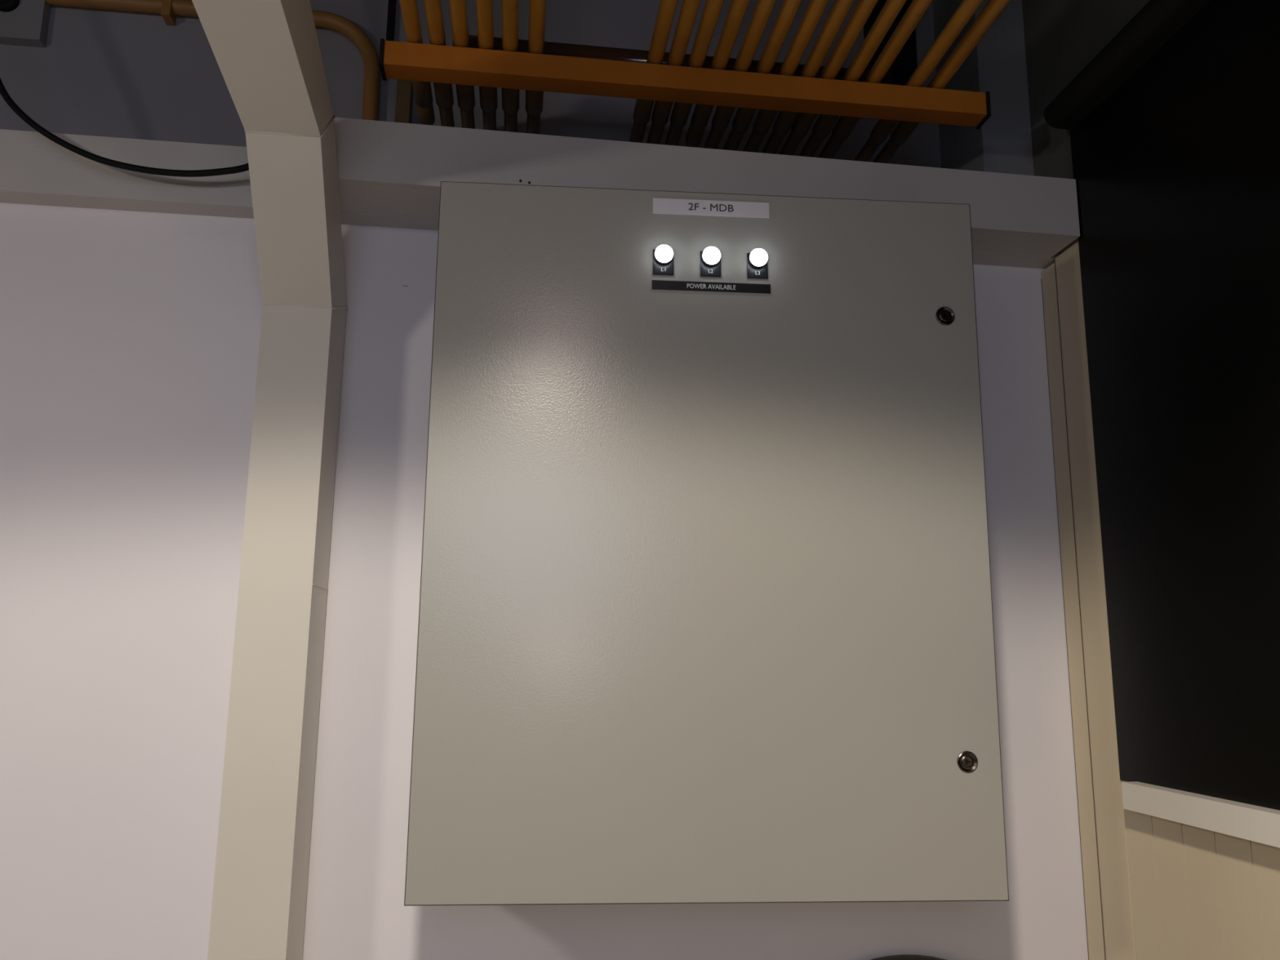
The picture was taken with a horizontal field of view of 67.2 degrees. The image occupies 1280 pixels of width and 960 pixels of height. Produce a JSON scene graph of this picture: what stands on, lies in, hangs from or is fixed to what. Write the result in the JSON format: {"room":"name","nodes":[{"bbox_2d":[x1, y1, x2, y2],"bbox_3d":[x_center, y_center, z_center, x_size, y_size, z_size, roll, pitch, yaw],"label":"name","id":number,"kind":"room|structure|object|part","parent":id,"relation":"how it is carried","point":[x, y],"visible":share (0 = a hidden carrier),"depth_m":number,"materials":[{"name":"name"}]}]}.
{"room":"electrical room","nodes":[
{"label":"electrical room","id":0,"kind":"room"},
{"bbox_2d":[0,0,941,168],"bbox_3d":[-1.034,-0.813,1.914,3.772,0.670,0.150,2,-10,-7],"label":"wall","id":1,"kind":"structure","parent":0,"point":[98,72],"depth_m":1.89,"materials":[{"name":"paint"}]},
{"bbox_2d":[0,0,51,48],"bbox_3d":[-1.194,-0.902,1.811,0.142,0.155,0.040,2,-10,-7],"label":"junction box","id":2,"kind":"object","parent":1,"relation":"attached to","point":[25,23],"visible":1,"depth_m":1.80,"materials":[{"name":"paint"}]},
{"bbox_2d":[45,0,380,120],"bbox_3d":[-1.695,-0.738,1.719,2.397,0.441,0.033,2,-10,-7],"label":"conduit","id":3,"kind":"object","parent":1,"relation":"attached to","point":[169,10],"visible":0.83,"depth_m":1.86,"materials":[{"name":"brown paint"}]},
{"bbox_2d":[386,0,396,40],"bbox_3d":[-0.495,-0.963,1.927,0.013,0.340,0.014,2,-10,-7],"label":"duct","id":4,"kind":"object","parent":1,"relation":"attached to","point":[392,3],"visible":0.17,"depth_m":1.91,"materials":[{"name":"black"}]},
{"bbox_2d":[394,79,413,123],"bbox_3d":[-0.461,-0.639,1.860,0.026,0.318,0.040,2,-10,-7],"label":"duct","id":5,"kind":"object","parent":1,"relation":"attached to","point":[404,96],"visible":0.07,"depth_m":1.86,"materials":[{"name":"orange metal"}]},
{"bbox_2d":[863,0,917,85],"bbox_3d":[0.531,-0.936,2.045,0.100,0.210,0.038,2,-10,-7],"label":"duct","id":6,"kind":"object","parent":1,"relation":"attached to","point":[904,64],"visible":0.2,"depth_m":2.02,"materials":[{"name":"black"}]},
{"bbox_2d":[0,202,1088,959],"bbox_3d":[-1.028,0.668,1.479,3.772,2.400,0.214,2,-10,-7],"label":"wall","id":7,"kind":"structure","parent":0,"point":[130,340],"depth_m":1.52,"materials":[{"name":"paint"}]},
{"bbox_2d":[0,128,1059,268],"bbox_3d":[-1.054,-0.509,1.558,3.663,0.106,0.044,2,-10,-7],"label":"steel beam","id":8,"kind":"structure","parent":7,"relation":"attached to","point":[35,169],"depth_m":1.57,"materials":[{"name":"paint"}]},
{"bbox_2d":[333,117,1079,257],"bbox_3d":[0.092,-0.491,1.631,1.332,0.116,0.098,2,-10,-7],"label":"steel beam","id":9,"kind":"structure","parent":8,"relation":"attached to","point":[389,168],"depth_m":1.58,"materials":[{"name":"metal"}]},
{"bbox_2d":[0,77,248,177],"bbox_3d":[-0.912,-0.822,1.568,0.656,0.678,0.010,2,-10,-7],"label":"cable","id":10,"kind":"object","parent":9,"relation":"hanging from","point":[226,171],"visible":0.56,"depth_m":1.52,"materials":[{"name":"black rubber"}]},
{"bbox_2d":[404,181,1008,906],"bbox_3d":[0.091,0.086,1.485,0.799,1.002,0.312,1,-10,-4],"label":"enclosure","id":11,"kind":"object","parent":7,"relation":"attached to","point":[705,609],"visible":1,"depth_m":1.34,"materials":[{"name":"paint"}]},
{"bbox_3d":[0.034,-0.320,1.415,0.030,0.039,0.002,1,-10,-4],"label":"legend plate","id":12,"kind":"part","parent":11,"relation":"part of","materials":[{"name":"plastic"}]},
{"bbox_3d":[0.034,-0.309,1.412,0.025,0.013,0.001,1,-10,-4],"label":"insert frame","id":13,"kind":"part","parent":11,"relation":"part of","materials":[{"name":"black plastic"}]},
{"bbox_2d":[653,244,673,265],"bbox_3d":[0.035,-0.330,1.408,0.028,0.028,0.019,2,-10,-7],"label":"lamp","id":14,"kind":"object","parent":11,"relation":"on","point":[663,254],"depth_m":1.40,"materials":[{"name":"white plastic"}]},
{"bbox_3d":[0.104,-0.318,1.420,0.030,0.039,0.002,1,-10,-4],"label":"legend plate","id":15,"kind":"part","parent":11,"relation":"part of","materials":[{"name":"plastic"}]},
{"bbox_3d":[0.104,-0.308,1.417,0.025,0.013,0.001,1,-10,-4],"label":"insert frame","id":16,"kind":"part","parent":11,"relation":"part of","materials":[{"name":"black plastic"}]},
{"bbox_2d":[701,246,720,266],"bbox_3d":[0.105,-0.329,1.413,0.028,0.028,0.019,2,-10,-7],"label":"lamp","id":17,"kind":"object","parent":11,"relation":"attached to","point":[710,255],"depth_m":1.41,"materials":[{"name":"white plastic"}]},
{"bbox_3d":[0.174,-0.317,1.425,0.030,0.039,0.002,1,-10,-4],"label":"legend plate","id":18,"kind":"part","parent":11,"relation":"part of","materials":[{"name":"plastic"}]},
{"bbox_3d":[0.174,-0.306,1.422,0.025,0.013,0.001,1,-10,-4],"label":"insert frame","id":19,"kind":"part","parent":11,"relation":"part of","materials":[{"name":"black plastic"}]},
{"bbox_2d":[748,248,768,268],"bbox_3d":[0.175,-0.327,1.418,0.028,0.028,0.019,2,-10,-7],"label":"lamp","id":20,"kind":"object","parent":11,"relation":"attached to","point":[757,257],"depth_m":1.41,"materials":[{"name":"white plastic"}]},
{"bbox_2d":[871,954,946,959],"bbox_3d":[0.422,1.025,1.486,0.540,0.540,0.016,2,-10,-7],"label":"round fixture","id":21,"kind":"object","parent":7,"relation":"attached to","point":[904,957],"visible":1,"depth_m":1.53,"materials":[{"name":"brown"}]},
{"bbox_2d":[1022,0,1279,959],"bbox_3d":[1.060,0.017,-0.325,0.121,3.070,4.500,2,-10,-7],"label":"wall","id":22,"kind":"structure","parent":0,"point":[1155,888],"depth_m":1.58,"materials":[{"name":"beige paint"}]},
{"bbox_2d":[932,0,1034,175],"bbox_3d":[0.697,-0.787,1.967,0.100,0.669,0.180,2,-10,-7],"label":"post","id":23,"kind":"object","parent":22,"relation":"on","point":[997,65],"visible":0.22,"depth_m":1.88,"materials":[{"name":"paint"}]},
{"bbox_2d":[1044,0,1279,810],"bbox_3d":[0.906,-0.349,0.314,0.066,1.182,2.656,2,-10,-7],"label":"roller blind","id":24,"kind":"object","parent":22,"relation":"attached to","point":[1173,125],"visible":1,"depth_m":1.38,"materials":[{"name":"black fabric"}]},
{"bbox_2d":[1121,781,1279,848],"bbox_3d":[0.920,0.241,0.160,0.040,0.039,2.662,2,-10,-7],"label":"window sill","id":25,"kind":"structure","parent":22,"relation":"attached to","point":[1257,824],"depth_m":1.28,"materials":[{"name":"paint"}]},
{"bbox_3d":[-0.730,-1.588,-0.191,3.802,0.100,4.650,2,-10,-7],"label":"ceiling","id":26,"kind":"structure","parent":0,"visible":0},
{"bbox_2d":[399,0,435,125],"bbox_3d":[-0.341,-0.977,1.435,0.032,0.507,0.845,2,-10,-7],"label":"conduit","id":27,"kind":"object","parent":26,"relation":"attached to","point":[422,91],"visible":0.62,"depth_m":1.65,"materials":[{"name":"orange metal"}]},
{"bbox_2d":[411,80,432,107],"bbox_3d":[-0.382,-0.690,1.682,0.032,0.032,0.095,2,-10,-7],"label":"socket","id":28,"kind":"object","parent":27,"relation":"attached to","point":[422,91],"depth_m":1.69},
{"bbox_2d":[423,0,454,127],"bbox_3d":[-0.310,-0.968,1.482,0.032,0.507,0.933,2,-10,-7],"label":"conduit","id":29,"kind":"object","parent":26,"relation":"attached to","point":[433,11],"visible":0.59,"depth_m":1.55,"materials":[{"name":"orange metal"}]},
{"bbox_2d":[433,82,453,109],"bbox_3d":[-0.345,-0.689,1.687,0.032,0.032,0.095,2,-10,-7],"label":"socket","id":30,"kind":"object","parent":29,"relation":"attached to","point":[443,91],"depth_m":1.69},
{"bbox_2d":[448,0,475,128],"bbox_3d":[-0.272,-0.966,1.487,0.032,0.507,0.933,2,-10,-7],"label":"conduit","id":31,"kind":"object","parent":26,"relation":"attached to","point":[458,8],"visible":0.56,"depth_m":1.55,"materials":[{"name":"orange metal"}]},
{"bbox_2d":[455,84,475,111],"bbox_3d":[-0.307,-0.687,1.692,0.032,0.032,0.095,2,-10,-7],"label":"socket","id":32,"kind":"object","parent":31,"relation":"attached to","point":[465,93],"depth_m":1.70,"materials":[{"name":"orange plastic"}]},
{"bbox_2d":[475,0,497,130],"bbox_3d":[-0.233,-0.965,1.492,0.032,0.507,0.933,2,-10,-7],"label":"conduit","id":33,"kind":"object","parent":26,"relation":"attached to","point":[484,8],"visible":0.62,"depth_m":1.55,"materials":[{"name":"orange metal"}]},
{"bbox_2d":[479,85,497,112],"bbox_3d":[-0.268,-0.686,1.697,0.032,0.032,0.095,2,-10,-7],"label":"socket","id":34,"kind":"object","parent":33,"relation":"attached to","point":[487,95],"depth_m":1.70,"materials":[{"name":"orange plastic"}]},
{"bbox_2d":[452,34,893,84],"bbox_3d":[0.065,-0.723,1.683,0.770,0.043,0.043,2,-10,-7],"label":"support bar","id":35,"kind":"object","parent":33,"relation":"on","point":[550,47],"visible":0.2,"depth_m":1.65,"materials":[{"name":"orange metal"}]},
{"bbox_2d":[501,0,519,132],"bbox_3d":[-0.194,-0.964,1.496,0.032,0.507,0.933,2,-10,-7],"label":"conduit","id":36,"kind":"object","parent":26,"relation":"attached to","point":[509,8],"visible":0.62,"depth_m":1.55,"materials":[{"name":"orange metal"}]},
{"bbox_2d":[501,88,519,114],"bbox_3d":[-0.229,-0.685,1.701,0.032,0.032,0.095,2,-10,-7],"label":"socket","id":37,"kind":"object","parent":36,"relation":"attached to","point":[510,97],"depth_m":1.70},
{"bbox_2d":[524,0,546,134],"bbox_3d":[-0.152,-0.963,1.502,0.032,0.507,0.933,2,-10,-7],"label":"conduit","id":38,"kind":"object","parent":26,"relation":"attached to","point":[537,8],"visible":0.65,"depth_m":1.56,"materials":[{"name":"orange metal"}]},
{"bbox_2d":[524,89,543,116],"bbox_3d":[-0.187,-0.683,1.707,0.032,0.032,0.095,2,-10,-7],"label":"socket","id":39,"kind":"object","parent":38,"relation":"attached to","point":[534,99],"depth_m":1.71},
{"bbox_2d":[629,0,678,142],"bbox_3d":[0.043,-0.956,1.526,0.032,0.507,0.933,2,-10,-7],"label":"conduit","id":40,"kind":"object","parent":26,"relation":"attached to","point":[667,8],"visible":0.62,"depth_m":1.56,"materials":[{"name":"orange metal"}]},
{"bbox_2d":[632,98,654,124],"bbox_3d":[0.008,-0.677,1.731,0.032,0.032,0.095,2,-10,-7],"label":"socket","id":41,"kind":"object","parent":40,"relation":"attached to","point":[643,108],"depth_m":1.74,"materials":[{"name":"orange plastic"}]},
{"bbox_2d":[646,0,700,144],"bbox_3d":[0.077,-0.955,1.530,0.032,0.507,0.933,2,-10,-7],"label":"conduit","id":42,"kind":"object","parent":26,"relation":"attached to","point":[689,8],"visible":0.62,"depth_m":1.57,"materials":[{"name":"orange metal"}]},
{"bbox_2d":[651,100,673,126],"bbox_3d":[0.042,-0.676,1.735,0.032,0.032,0.095,2,-10,-7],"label":"socket","id":43,"kind":"object","parent":42,"relation":"attached to","point":[661,109],"depth_m":1.74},
{"bbox_2d":[664,0,724,146],"bbox_3d":[0.111,-0.954,1.535,0.032,0.507,0.933,2,-10,-7],"label":"conduit","id":44,"kind":"object","parent":26,"relation":"attached to","point":[680,113],"visible":0.64,"depth_m":1.57,"materials":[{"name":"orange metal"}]},
{"bbox_2d":[670,102,692,128],"bbox_3d":[0.077,-0.675,1.740,0.032,0.032,0.095,2,-10,-7],"label":"socket","id":45,"kind":"object","parent":44,"relation":"attached to","point":[680,113],"depth_m":1.74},
{"bbox_2d":[685,0,749,146],"bbox_3d":[0.156,-0.960,1.497,0.032,0.507,0.845,2,-10,-7],"label":"conduit","id":46,"kind":"object","parent":26,"relation":"attached to","point":[701,113],"visible":0.69,"depth_m":1.57,"materials":[{"name":"orange metal"}]},
{"bbox_2d":[690,103,714,129],"bbox_3d":[0.115,-0.673,1.744,0.032,0.032,0.095,2,-10,-7],"label":"socket","id":47,"kind":"object","parent":46,"relation":"attached to","point":[701,113],"depth_m":1.75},
{"bbox_2d":[703,0,776,149],"bbox_3d":[0.189,-0.951,1.544,0.032,0.507,0.933,2,-10,-7],"label":"conduit","id":48,"kind":"object","parent":26,"relation":"attached to","point":[722,117],"visible":0.64,"depth_m":1.57,"materials":[{"name":"orange metal"}]},
{"bbox_2d":[711,105,735,131],"bbox_3d":[0.154,-0.672,1.749,0.032,0.032,0.095,2,-10,-7],"label":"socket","id":49,"kind":"object","parent":48,"relation":"attached to","point":[722,117],"depth_m":1.75,"materials":[{"name":"orange plastic"}]},
{"bbox_2d":[723,0,802,151],"bbox_3d":[0.227,-0.950,1.549,0.032,0.507,0.933,2,-10,-7],"label":"conduit","id":50,"kind":"object","parent":26,"relation":"attached to","point":[742,119],"visible":0.62,"depth_m":1.57,"materials":[{"name":"orange metal"}]},
{"bbox_2d":[732,106,756,133],"bbox_3d":[0.193,-0.671,1.754,0.032,0.032,0.095,2,-10,-7],"label":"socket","id":51,"kind":"object","parent":50,"relation":"attached to","point":[742,119],"depth_m":1.76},
{"bbox_2d":[742,0,828,152],"bbox_3d":[0.267,-0.949,1.554,0.032,0.507,0.933,2,-10,-7],"label":"conduit","id":52,"kind":"object","parent":26,"relation":"attached to","point":[762,122],"visible":0.59,"depth_m":1.57,"materials":[{"name":"orange metal"}]},
{"bbox_2d":[752,109,777,134],"bbox_3d":[0.232,-0.670,1.759,0.032,0.032,0.095,2,-10,-7],"label":"socket","id":53,"kind":"object","parent":52,"relation":"attached to","point":[762,122],"depth_m":1.76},
{"bbox_2d":[761,0,854,154],"bbox_3d":[0.305,-0.948,1.559,0.032,0.507,0.933,2,-10,-7],"label":"conduit","id":54,"kind":"object","parent":26,"relation":"attached to","point":[840,9],"visible":0.59,"depth_m":1.58,"materials":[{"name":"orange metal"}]},
{"bbox_2d":[378,38,991,128],"bbox_3d":[0.092,-0.660,1.614,1.025,0.045,0.044,2,-10,-7],"label":"support rail","id":55,"kind":"object","parent":54,"relation":"attached to","point":[402,60],"visible":1,"depth_m":1.60,"materials":[{"name":"metal"}]},
{"bbox_2d":[772,111,798,136],"bbox_3d":[0.270,-0.668,1.764,0.032,0.032,0.095,2,-10,-7],"label":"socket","id":56,"kind":"object","parent":54,"relation":"attached to","point":[784,120],"depth_m":1.77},
{"bbox_2d":[778,0,878,155],"bbox_3d":[0.340,-0.946,1.563,0.032,0.507,0.933,2,-10,-7],"label":"conduit","id":57,"kind":"object","parent":26,"relation":"attached to","point":[863,9],"visible":0.65,"depth_m":1.58,"materials":[{"name":"orange metal"}]},
{"bbox_2d":[791,112,817,137],"bbox_3d":[0.305,-0.667,1.768,0.032,0.032,0.095,2,-10,-7],"label":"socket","id":58,"kind":"object","parent":57,"relation":"attached to","point":[802,122],"depth_m":1.77,"materials":[{"name":"plastic"}]},
{"bbox_2d":[799,0,906,157],"bbox_3d":[0.380,-0.945,1.568,0.032,0.507,0.933,2,-10,-7],"label":"conduit","id":59,"kind":"object","parent":26,"relation":"attached to","point":[891,9],"visible":0.58,"depth_m":1.58,"materials":[{"name":"orange metal"}]},
{"bbox_2d":[812,114,839,138],"bbox_3d":[0.345,-0.666,1.773,0.032,0.032,0.095,2,-10,-7],"label":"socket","id":60,"kind":"object","parent":59,"relation":"attached to","point":[824,123],"depth_m":1.78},
{"bbox_2d":[817,0,933,158],"bbox_3d":[0.419,-0.944,1.573,0.032,0.507,0.933,2,-10,-7],"label":"conduit","id":61,"kind":"object","parent":26,"relation":"attached to","point":[917,9],"visible":0.7,"depth_m":1.58,"materials":[{"name":"orange metal"}]},
{"bbox_2d":[831,115,859,140],"bbox_3d":[0.384,-0.665,1.778,0.032,0.032,0.095,2,-10,-7],"label":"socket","id":62,"kind":"object","parent":61,"relation":"attached to","point":[844,125],"depth_m":1.78,"materials":[{"name":"orange plastic"}]},
{"bbox_2d":[853,0,983,161],"bbox_3d":[0.493,-0.941,1.583,0.032,0.507,0.933,2,-10,-7],"label":"conduit","id":63,"kind":"object","parent":26,"relation":"attached to","point":[966,9],"visible":0.6,"depth_m":1.58,"materials":[{"name":"orange metal"}]},
{"bbox_2d":[870,119,898,143],"bbox_3d":[0.458,-0.662,1.787,0.032,0.032,0.095,2,-10,-7],"label":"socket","id":64,"kind":"object","parent":63,"relation":"attached to","point":[882,129],"depth_m":1.79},
{"bbox_2d":[872,0,1010,163],"bbox_3d":[0.533,-0.940,1.587,0.032,0.507,0.933,2,-10,-7],"label":"conduit","id":65,"kind":"object","parent":26,"relation":"attached to","point":[993,9],"visible":0.66,"depth_m":1.59,"materials":[{"name":"orange metal"}]},
{"bbox_2d":[890,120,919,145],"bbox_3d":[0.498,-0.661,1.792,0.032,0.032,0.095,2,-10,-7],"label":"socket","id":66,"kind":"object","parent":65,"relation":"attached to","point":[903,131],"depth_m":1.80,"materials":[{"name":"orange plastic"}]},
{"bbox_3d":[-0.760,1.530,-0.763,3.802,0.100,4.650,2,-10,-7],"label":"floor","id":67,"kind":"structure","parent":0,"visible":0},
{"bbox_2d":[191,0,347,959],"bbox_3d":[-0.445,0.230,0.709,0.105,2.995,1.579,2,-10,-7],"label":"column","id":68,"kind":"structure","parent":67,"relation":"on","point":[267,53],"depth_m":1.39,"materials":[{"name":"paint"}]}
]}

